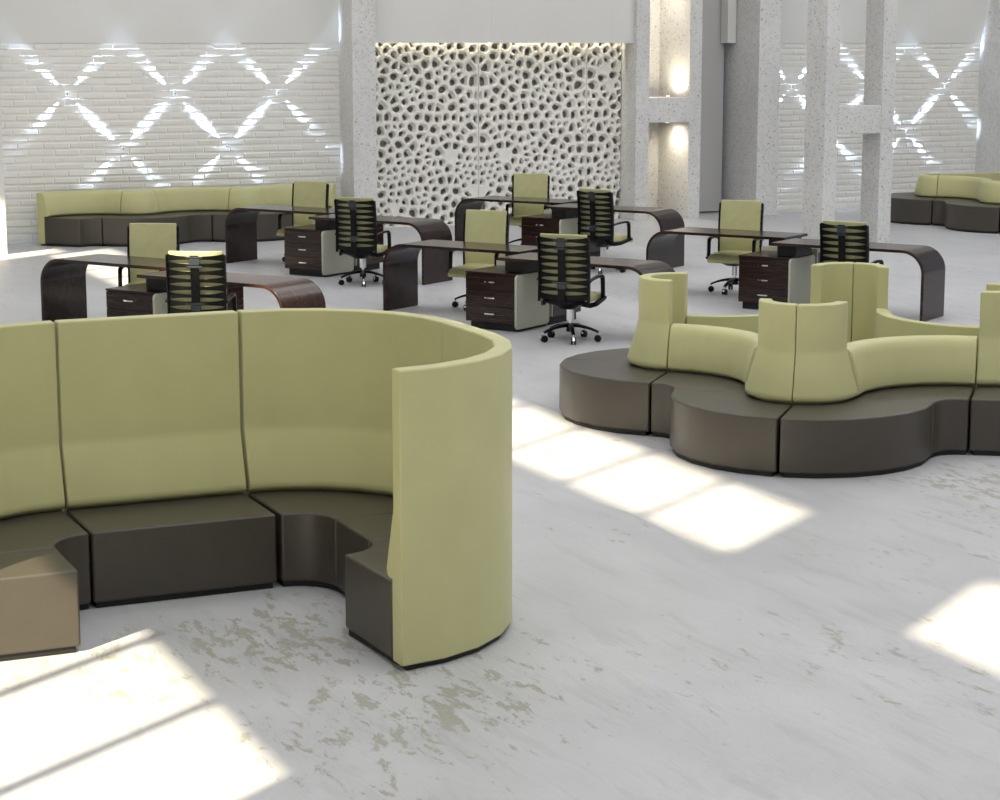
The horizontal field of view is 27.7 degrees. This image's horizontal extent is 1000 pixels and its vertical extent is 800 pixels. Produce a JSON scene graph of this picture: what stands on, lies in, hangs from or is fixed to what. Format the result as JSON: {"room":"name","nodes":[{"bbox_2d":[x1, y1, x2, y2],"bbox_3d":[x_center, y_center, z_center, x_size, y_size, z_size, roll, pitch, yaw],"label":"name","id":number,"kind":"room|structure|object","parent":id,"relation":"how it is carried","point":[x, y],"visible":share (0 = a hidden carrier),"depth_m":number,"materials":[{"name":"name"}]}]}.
{"room":"open-plan office","nodes":[
{"label":"open-plan office","id":0,"kind":"room"},
{"bbox_2d":[0,90,6,254],"bbox_3d":[-11.541,-7.457,28.549,8.277,11.000,2.100,-4,11,-24],"label":"wall","id":1,"kind":"structure","parent":0,"point":[3,235],"depth_m":30.09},
{"bbox_2d":[0,0,340,243],"bbox_3d":[-5.511,-8.066,32.006,6.160,11.000,0.388,-4,11,-24],"label":"wall","id":2,"kind":"structure","parent":0,"point":[121,95],"depth_m":32.43,"materials":[{"name":"white paint"}]},
{"bbox_2d":[376,43,616,225],"bbox_3d":[-0.057,-4.798,35.538,5.700,3.340,0.370,-4,11,-24],"label":"wall","id":3,"kind":"structure","parent":0,"point":[494,46],"depth_m":35.21,"materials":[{"name":"grey"}]},
{"bbox_2d":[0,210,999,799],"bbox_3d":[12.181,-0.373,20.596,45.000,0.200,45.000,-4,11,-24],"label":"floor","id":4,"kind":"structure","parent":0,"point":[679,629],"depth_m":10.50,"materials":[{"name":"paint"}]},
{"bbox_2d":[0,320,90,661],"bbox_3d":[-2.714,0.450,10.925,0.996,1.530,1.538,-4,11,-24],"label":"sofa","id":5,"kind":"object","parent":4,"relation":"on","point":[45,562],"visible":1,"depth_m":11.44,"materials":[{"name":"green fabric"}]},
{"bbox_2d":[37,190,124,246],"bbox_3d":[-6.525,-2.848,31.723,0.995,0.820,0.998,4,11,20],"label":"sofa","id":6,"kind":"object","parent":4,"relation":"on","point":[73,218],"visible":0.81,"depth_m":31.44,"materials":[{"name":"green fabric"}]},
{"bbox_2d":[40,254,168,321],"bbox_3d":[-4.036,-1.112,21.905,1.889,0.803,0.664,6,12,32],"label":"desk","id":7,"kind":"object","parent":4,"relation":"on","point":[62,280],"visible":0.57,"depth_m":22.25,"materials":[{"name":"brown wood"}]},
{"bbox_2d":[105,283,170,316],"bbox_3d":[-3.566,-0.866,20.822,0.706,0.692,0.709,6,12,32],"label":"base cabinet","id":8,"kind":"object","parent":4,"relation":"on","point":[128,300],"visible":0.31,"depth_m":20.50,"materials":[{"name":"brown wood"}]},
{"bbox_2d":[118,223,179,286],"bbox_3d":[-3.845,-1.347,22.248,0.653,1.144,0.655,0,10,3],"label":"office chair","id":9,"kind":"object","parent":4,"relation":"on","point":[152,240],"visible":0.43,"depth_m":22.38,"materials":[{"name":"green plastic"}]},
{"bbox_2d":[124,281,145,285],"bbox_3d":[-3.837,-1.219,22.204,0.524,0.120,0.524,0,10,3],"label":"seat cushion","id":10,"kind":"object","parent":9,"relation":"on","point":[129,282],"depth_m":22.36,"materials":[{"name":"green fabric"}]},
{"bbox_2d":[54,310,276,607],"bbox_3d":[-1.925,0.313,11.700,1.074,1.530,0.760,-4,11,-24],"label":"sofa","id":11,"kind":"object","parent":4,"relation":"on","point":[150,441],"visible":0.84,"depth_m":11.79,"materials":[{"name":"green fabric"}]},
{"bbox_2d":[102,187,231,246],"bbox_3d":[-5.214,-2.900,32.020,2.322,0.820,0.885,-9,13,-42],"label":"sofa","id":12,"kind":"object","parent":4,"relation":"on","point":[192,209],"visible":0.63,"depth_m":32.02,"materials":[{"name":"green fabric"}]},
{"bbox_2d":[165,251,236,313],"bbox_3d":[-2.885,-0.898,19.698,0.653,1.144,0.655,0,10,3],"label":"office chair","id":13,"kind":"object","parent":4,"relation":"on","point":[197,281],"visible":0.56,"depth_m":19.41,"materials":[{"name":"black plastic"}]},
{"bbox_2d":[137,270,325,307],"bbox_3d":[-2.692,-0.830,20.297,1.889,0.803,0.664,6,12,32],"label":"desk","id":14,"kind":"object","parent":4,"relation":"on","point":[290,292],"visible":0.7,"depth_m":19.90,"materials":[{"name":"brown wood"}]},
{"bbox_2d":[227,285,243,309],"bbox_3d":[-3.161,-0.968,21.403,0.706,0.692,0.709,6,12,32],"label":"base cabinet","id":15,"kind":"object","parent":4,"relation":"on","point":[238,290],"visible":0.05,"depth_m":21.40,"materials":[{"name":"brown wood"}]},
{"bbox_2d":[213,184,335,241],"bbox_3d":[-3.617,-3.025,32.733,2.322,0.820,0.885,-9,13,-42],"label":"sofa","id":16,"kind":"object","parent":4,"relation":"on","point":[280,194],"visible":0.34,"depth_m":32.51,"materials":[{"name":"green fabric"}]},
{"bbox_2d":[225,205,334,262],"bbox_3d":[-2.945,-2.308,28.703,1.889,0.803,0.664,6,12,32],"label":"desk","id":17,"kind":"object","parent":4,"relation":"on","point":[240,223],"visible":0.77,"depth_m":29.06,"materials":[{"name":"brown wood"}]},
{"bbox_2d":[276,181,328,261],"bbox_3d":[-2.820,-2.541,29.039,0.653,1.144,0.655,4,11,23],"label":"office chair","id":18,"kind":"object","parent":4,"relation":"on","point":[304,193],"visible":0.44,"depth_m":29.17,"materials":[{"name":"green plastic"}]},
{"bbox_2d":[276,225,301,235],"bbox_3d":[-2.836,-2.413,28.995,0.524,0.120,0.524,4,11,23],"label":"seat cushion","id":19,"kind":"object","parent":18,"relation":"on","point":[280,232],"depth_m":28.88,"materials":[{"name":"green fabric"}]},
{"bbox_2d":[284,220,353,276],"bbox_3d":[-2.475,-2.061,27.620,0.706,0.692,0.709,6,12,32],"label":"base cabinet","id":20,"kind":"object","parent":4,"relation":"on","point":[310,250],"visible":0.86,"depth_m":27.35,"materials":[{"name":"brown wood"}]},
{"bbox_2d":[339,0,376,214],"bbox_3d":[-2.534,-8.293,33.303,0.410,11.000,1.550,-4,11,-24],"label":"column","id":21,"kind":"structure","parent":4,"relation":"on","point":[357,49],"depth_m":33.24,"materials":[{"name":"concrete"}]},
{"bbox_2d":[334,197,390,286],"bbox_3d":[-1.769,-2.078,26.408,0.653,1.144,0.655,4,11,22],"label":"office chair","id":22,"kind":"object","parent":4,"relation":"on","point":[356,234],"visible":0.92,"depth_m":26.17,"materials":[{"name":"black plastic"}]},
{"bbox_2d":[338,244,387,251],"bbox_3d":[-1.754,-1.973,26.492,0.524,0.120,0.524,4,11,22],"label":"seat cushion","id":23,"kind":"object","parent":22,"relation":"on","point":[341,247],"depth_m":26.23,"materials":[{"name":"green fabric"}]},
{"bbox_2d":[351,223,383,271],"bbox_3d":[-2.070,-2.163,28.201,0.706,0.692,0.709,6,12,32],"label":"base cabinet","id":24,"kind":"object","parent":4,"relation":"on","point":[372,263],"visible":0.13,"depth_m":28.16,"materials":[{"name":"brown wood"}]},
{"bbox_2d":[237,308,511,670],"bbox_3d":[-0.593,0.378,11.334,1.011,1.530,2.536,-4,11,-24],"label":"sofa","id":25,"kind":"object","parent":4,"relation":"on","point":[378,443],"visible":0.97,"depth_m":11.22,"materials":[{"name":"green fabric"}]},
{"bbox_2d":[308,214,452,284],"bbox_3d":[-1.601,-2.025,27.094,1.889,0.803,0.664,6,12,32],"label":"desk","id":26,"kind":"object","parent":4,"relation":"on","point":[435,262],"visible":0.82,"depth_m":26.63,"materials":[{"name":"brown wood"}]},
{"bbox_2d":[375,43,477,227],"bbox_3d":[-1.334,-4.638,34.628,2.070,3.340,0.088,-4,11,-24],"label":"lattice panel","id":27,"kind":"object","parent":4,"relation":"on","point":[449,156],"visible":0.75,"depth_m":34.64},
{"bbox_2d":[383,240,537,310],"bbox_3d":[-0.399,-1.397,23.524,1.889,0.803,0.664,6,12,32],"label":"desk","id":28,"kind":"object","parent":4,"relation":"on","point":[400,262],"visible":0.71,"depth_m":23.84,"materials":[{"name":"brown wood"}]},
{"bbox_2d":[447,210,509,310],"bbox_3d":[-0.256,-1.654,23.996,0.653,1.144,0.655,4,11,22],"label":"office chair","id":29,"kind":"object","parent":4,"relation":"on","point":[482,226],"visible":0.62,"depth_m":24.11,"materials":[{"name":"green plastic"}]},
{"bbox_2d":[448,263,493,277],"bbox_3d":[-0.271,-1.526,23.952,0.524,0.120,0.524,4,11,22],"label":"seat cushion","id":30,"kind":"object","parent":29,"relation":"on","point":[457,271],"depth_m":23.84,"materials":[{"name":"green fabric"}]},
{"bbox_2d":[465,260,548,331],"bbox_3d":[0.071,-1.150,22.441,0.706,0.692,0.709,6,12,32],"label":"base cabinet","id":31,"kind":"object","parent":4,"relation":"on","point":[496,299],"visible":0.86,"depth_m":22.18,"materials":[{"name":"brown wood"}]},
{"bbox_2d":[455,196,576,240],"bbox_3d":[0.286,-2.616,30.458,1.889,0.803,0.664,6,12,32],"label":"desk","id":32,"kind":"object","parent":4,"relation":"on","point":[476,203],"visible":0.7,"depth_m":30.60,"materials":[{"name":"brown wood"}]},
{"bbox_2d":[506,173,549,244],"bbox_3d":[0.415,-2.846,30.776,0.653,1.144,0.655,2,10,11],"label":"office chair","id":33,"kind":"object","parent":4,"relation":"on","point":[534,185],"visible":0.55,"depth_m":30.91,"materials":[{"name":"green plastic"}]},
{"bbox_2d":[509,215,529,225],"bbox_3d":[0.413,-2.719,30.731,0.524,0.120,0.524,2,10,11],"label":"seat cushion","id":34,"kind":"object","parent":33,"relation":"on","point":[515,220],"depth_m":30.54,"materials":[{"name":"green fabric"}]},
{"bbox_2d":[478,43,586,213],"bbox_3d":[0.559,-4.787,35.473,2.070,3.340,0.088,-4,11,-24],"label":"lattice panel","id":35,"kind":"object","parent":4,"relation":"on","point":[504,155],"visible":0.74,"depth_m":35.41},
{"bbox_2d":[521,210,577,245],"bbox_3d":[0.756,-2.370,29.375,0.706,0.692,0.709,6,12,32],"label":"base cabinet","id":36,"kind":"object","parent":4,"relation":"on","point":[532,226],"visible":0.41,"depth_m":29.13,"materials":[{"name":"brown wood"}]},
{"bbox_2d":[546,304,580,324],"bbox_3d":[0.476,-1.252,23.021,0.706,0.692,0.709,6,12,32],"label":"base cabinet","id":37,"kind":"object","parent":4,"relation":"on","point":[556,315],"visible":0.11,"depth_m":22.75,"materials":[{"name":"brown wood"}]},
{"bbox_2d":[537,233,606,344],"bbox_3d":[0.760,-1.195,21.387,0.653,1.144,0.655,4,11,23],"label":"office chair","id":38,"kind":"object","parent":4,"relation":"on","point":[564,279],"visible":1,"depth_m":21.15,"materials":[{"name":"black plastic"}]},
{"bbox_2d":[541,292,604,301],"bbox_3d":[0.775,-1.090,21.471,0.524,0.120,0.524,4,11,23],"label":"seat cushion","id":39,"kind":"object","parent":38,"relation":"on","point":[545,296],"depth_m":21.23,"materials":[{"name":"green fabric"}]},
{"bbox_2d":[498,252,674,274],"bbox_3d":[0.945,-1.114,21.915,1.889,0.803,0.664,6,12,32],"label":"desk","id":40,"kind":"object","parent":4,"relation":"on","point":[524,262],"visible":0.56,"depth_m":21.77,"materials":[{"name":"brown wood"}]},
{"bbox_2d":[590,244,607,256],"bbox_3d":[1.161,-2.472,29.955,0.706,0.692,0.709,6,12,32],"label":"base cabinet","id":41,"kind":"object","parent":4,"relation":"on","point":[594,251],"visible":0.09,"depth_m":29.80,"materials":[{"name":"brown wood"}]},
{"bbox_2d":[586,43,620,218],"bbox_3d":[1.819,-4.886,36.036,0.685,3.340,0.088,-4,11,-24],"label":"lattice panel","id":42,"kind":"object","parent":4,"relation":"on","point":[603,69],"visible":0.71,"depth_m":36.00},
{"bbox_2d":[577,188,632,273],"bbox_3d":[1.441,-2.338,27.884,0.653,1.144,0.655,8,13,38],"label":"office chair","id":43,"kind":"object","parent":4,"relation":"on","point":[595,206],"visible":0.88,"depth_m":27.65,"materials":[{"name":"black plastic"}]},
{"bbox_2d":[610,234,632,241],"bbox_3d":[1.473,-2.232,27.962,0.524,0.120,0.524,8,13,38],"label":"seat cushion","id":44,"kind":"object","parent":43,"relation":"on","point":[613,237],"depth_m":27.79,"materials":[{"name":"green fabric"}]},
{"bbox_2d":[546,203,684,267],"bbox_3d":[1.630,-2.334,28.849,1.889,0.803,0.664,6,12,32],"label":"desk","id":45,"kind":"object","parent":4,"relation":"on","point":[667,218],"visible":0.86,"depth_m":28.50,"materials":[{"name":"brown wood"}]},
{"bbox_2d":[559,272,687,435],"bbox_3d":[1.026,-0.478,17.211,0.997,1.180,1.995,3,10,17],"label":"sofa","id":46,"kind":"object","parent":4,"relation":"on","point":[610,390],"visible":0.73,"depth_m":16.71,"materials":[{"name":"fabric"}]},
{"bbox_2d":[651,298,797,476],"bbox_3d":[1.717,-0.215,15.713,0.887,1.180,2.323,-2,10,-9],"label":"sofa","id":47,"kind":"object","parent":4,"relation":"on","point":[723,399],"visible":0.94,"depth_m":15.28,"materials":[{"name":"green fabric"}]},
{"bbox_2d":[646,227,807,267],"bbox_3d":[2.798,-1.687,25.173,1.889,0.803,0.664,6,12,32],"label":"desk","id":48,"kind":"object","parent":4,"relation":"on","point":[660,245],"visible":0.74,"depth_m":25.25,"materials":[{"name":"brown wood"}]},
{"bbox_2d":[706,200,763,294],"bbox_3d":[2.948,-1.922,25.518,0.653,1.144,0.655,4,11,23],"label":"office chair","id":49,"kind":"object","parent":4,"relation":"on","point":[733,214],"visible":0.78,"depth_m":25.61,"materials":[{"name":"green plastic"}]},
{"bbox_2d":[707,250,756,263],"bbox_3d":[2.932,-1.794,25.475,0.524,0.120,0.524,4,11,23],"label":"seat cushion","id":50,"kind":"object","parent":49,"relation":"on","point":[722,256],"depth_m":25.33,"materials":[{"name":"green fabric"}]},
{"bbox_2d":[721,0,781,215],"bbox_3d":[4.435,-8.915,36.838,0.450,11.000,1.970,-4,11,-24],"label":"column","id":51,"kind":"structure","parent":4,"relation":"on","point":[751,87],"depth_m":36.75,"materials":[{"name":"concrete"}]},
{"bbox_2d":[686,262,853,342],"bbox_3d":[2.466,-0.624,18.039,0.886,1.180,2.323,10,14,43],"label":"sofa","id":52,"kind":"object","parent":4,"relation":"on","point":[830,281],"visible":0.08,"depth_m":17.90,"materials":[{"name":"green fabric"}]},
{"bbox_2d":[738,246,814,309],"bbox_3d":[3.268,-1.440,24.090,0.706,0.692,0.709,6,12,32],"label":"base cabinet","id":53,"kind":"object","parent":4,"relation":"on","point":[763,273],"visible":0.76,"depth_m":23.84,"materials":[{"name":"brown wood"}]},
{"bbox_2d":[813,248,819,263],"bbox_3d":[3.673,-1.542,24.670,0.706,0.692,0.709,6,12,32],"label":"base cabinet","id":54,"kind":"object","parent":4,"relation":"on","point":[816,251],"visible":0.12,"depth_m":24.16,"materials":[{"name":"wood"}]},
{"bbox_2d":[802,0,897,242],"bbox_3d":[5.437,-7.884,30.976,1.277,11.000,0.560,-4,11,-24],"label":"column","id":55,"kind":"structure","parent":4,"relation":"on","point":[825,119],"depth_m":31.41,"materials":[{"name":"grey concrete"}]},
{"bbox_2d":[819,220,883,264],"bbox_3d":[3.972,-1.460,22.894,0.653,1.144,0.655,7,12,33],"label":"office chair","id":56,"kind":"object","parent":4,"relation":"on","point":[840,241],"visible":0.41,"depth_m":22.61,"materials":[{"name":"black plastic"}]},
{"bbox_2d":[771,238,944,321],"bbox_3d":[4.142,-1.404,23.564,1.889,0.803,0.664,6,12,32],"label":"desk","id":57,"kind":"object","parent":4,"relation":"on","point":[931,263],"visible":0.95,"depth_m":23.15,"materials":[{"name":"brown wood"}]},
{"bbox_2d":[779,301,977,478],"bbox_3d":[2.900,-0.150,15.344,0.886,1.180,2.323,10,14,43],"label":"sofa","id":58,"kind":"object","parent":4,"relation":"on","point":[884,405],"visible":0.98,"depth_m":15.16,"materials":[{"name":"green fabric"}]},
{"bbox_2d":[852,262,978,387],"bbox_3d":[3.650,-0.559,17.669,0.915,1.180,2.329,-2,10,-11],"label":"sofa","id":59,"kind":"object","parent":4,"relation":"on","point":[871,316],"visible":0.13,"depth_m":17.71,"materials":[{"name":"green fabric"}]},
{"bbox_2d":[890,173,941,224],"bbox_3d":[7.288,-3.602,36.010,0.996,0.820,1.995,3,11,18],"label":"sofa","id":60,"kind":"object","parent":4,"relation":"on","point":[913,208],"visible":0.71,"depth_m":35.33,"materials":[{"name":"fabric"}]},
{"bbox_2d":[932,175,999,233],"bbox_3d":[7.954,-3.336,34.502,0.886,0.820,2.323,-1,10,-8],"label":"sofa","id":61,"kind":"object","parent":4,"relation":"on","point":[963,203],"visible":1,"depth_m":34.14,"materials":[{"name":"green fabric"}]},
{"bbox_2d":[942,171,999,180],"bbox_3d":[8.744,-3.743,36.815,2.323,0.820,0.886,-10,14,-44],"label":"sofa","id":62,"kind":"object","parent":4,"relation":"on","point":[995,176],"visible":0.06,"depth_m":36.05,"materials":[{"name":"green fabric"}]},
{"bbox_2d":[969,283,999,455],"bbox_3d":[4.341,-0.295,16.172,0.997,1.180,1.995,3,10,17],"label":"sofa","id":63,"kind":"object","parent":4,"relation":"on","point":[984,438],"visible":1,"depth_m":15.90,"materials":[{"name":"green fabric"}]},
{"bbox_2d":[375,0,633,42],"bbox_3d":[-0.002,-9.983,33.960,5.000,7.900,0.350,-4,11,-24],"label":"wall","id":64,"kind":"structure","parent":0,"point":[396,21],"depth_m":34.42,"materials":[{"name":"white paint"}]},
{"bbox_2d":[616,0,702,220],"bbox_3d":[2.722,-8.735,35.813,1.310,11.000,1.250,-4,11,-24],"label":"column","id":65,"kind":"structure","parent":0,"point":[660,160],"depth_m":36.12,"materials":[{"name":"concrete"}]},
{"bbox_2d":[699,0,723,211],"bbox_3d":[3.579,-8.881,36.556,1.135,10.970,0.060,-4,11,-24],"label":"wall","id":66,"kind":"structure","parent":65,"relation":"attached to","point":[712,78],"depth_m":37.29,"materials":[{"name":"grey"}]},
{"bbox_2d":[721,0,736,42],"bbox_3d":[4.168,-10.407,36.369,0.175,7.900,0.240,-4,11,-24],"label":"wall","id":67,"kind":"structure","parent":0,"point":[729,7],"depth_m":36.91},
{"bbox_2d":[777,0,990,212],"bbox_3d":[7.079,-9.055,37.631,5.090,11.000,0.388,-4,11,-24],"label":"wall","id":68,"kind":"structure","parent":0,"point":[940,122],"depth_m":38.24,"materials":[{"name":"white brick"}]},
{"bbox_2d":[975,0,999,172],"bbox_3d":[11.158,-9.136,38.095,3.370,11.000,4.000,-4,11,-24],"label":"wall","id":69,"kind":"structure","parent":0,"point":[988,119],"depth_m":38.66,"materials":[{"name":"concrete"}]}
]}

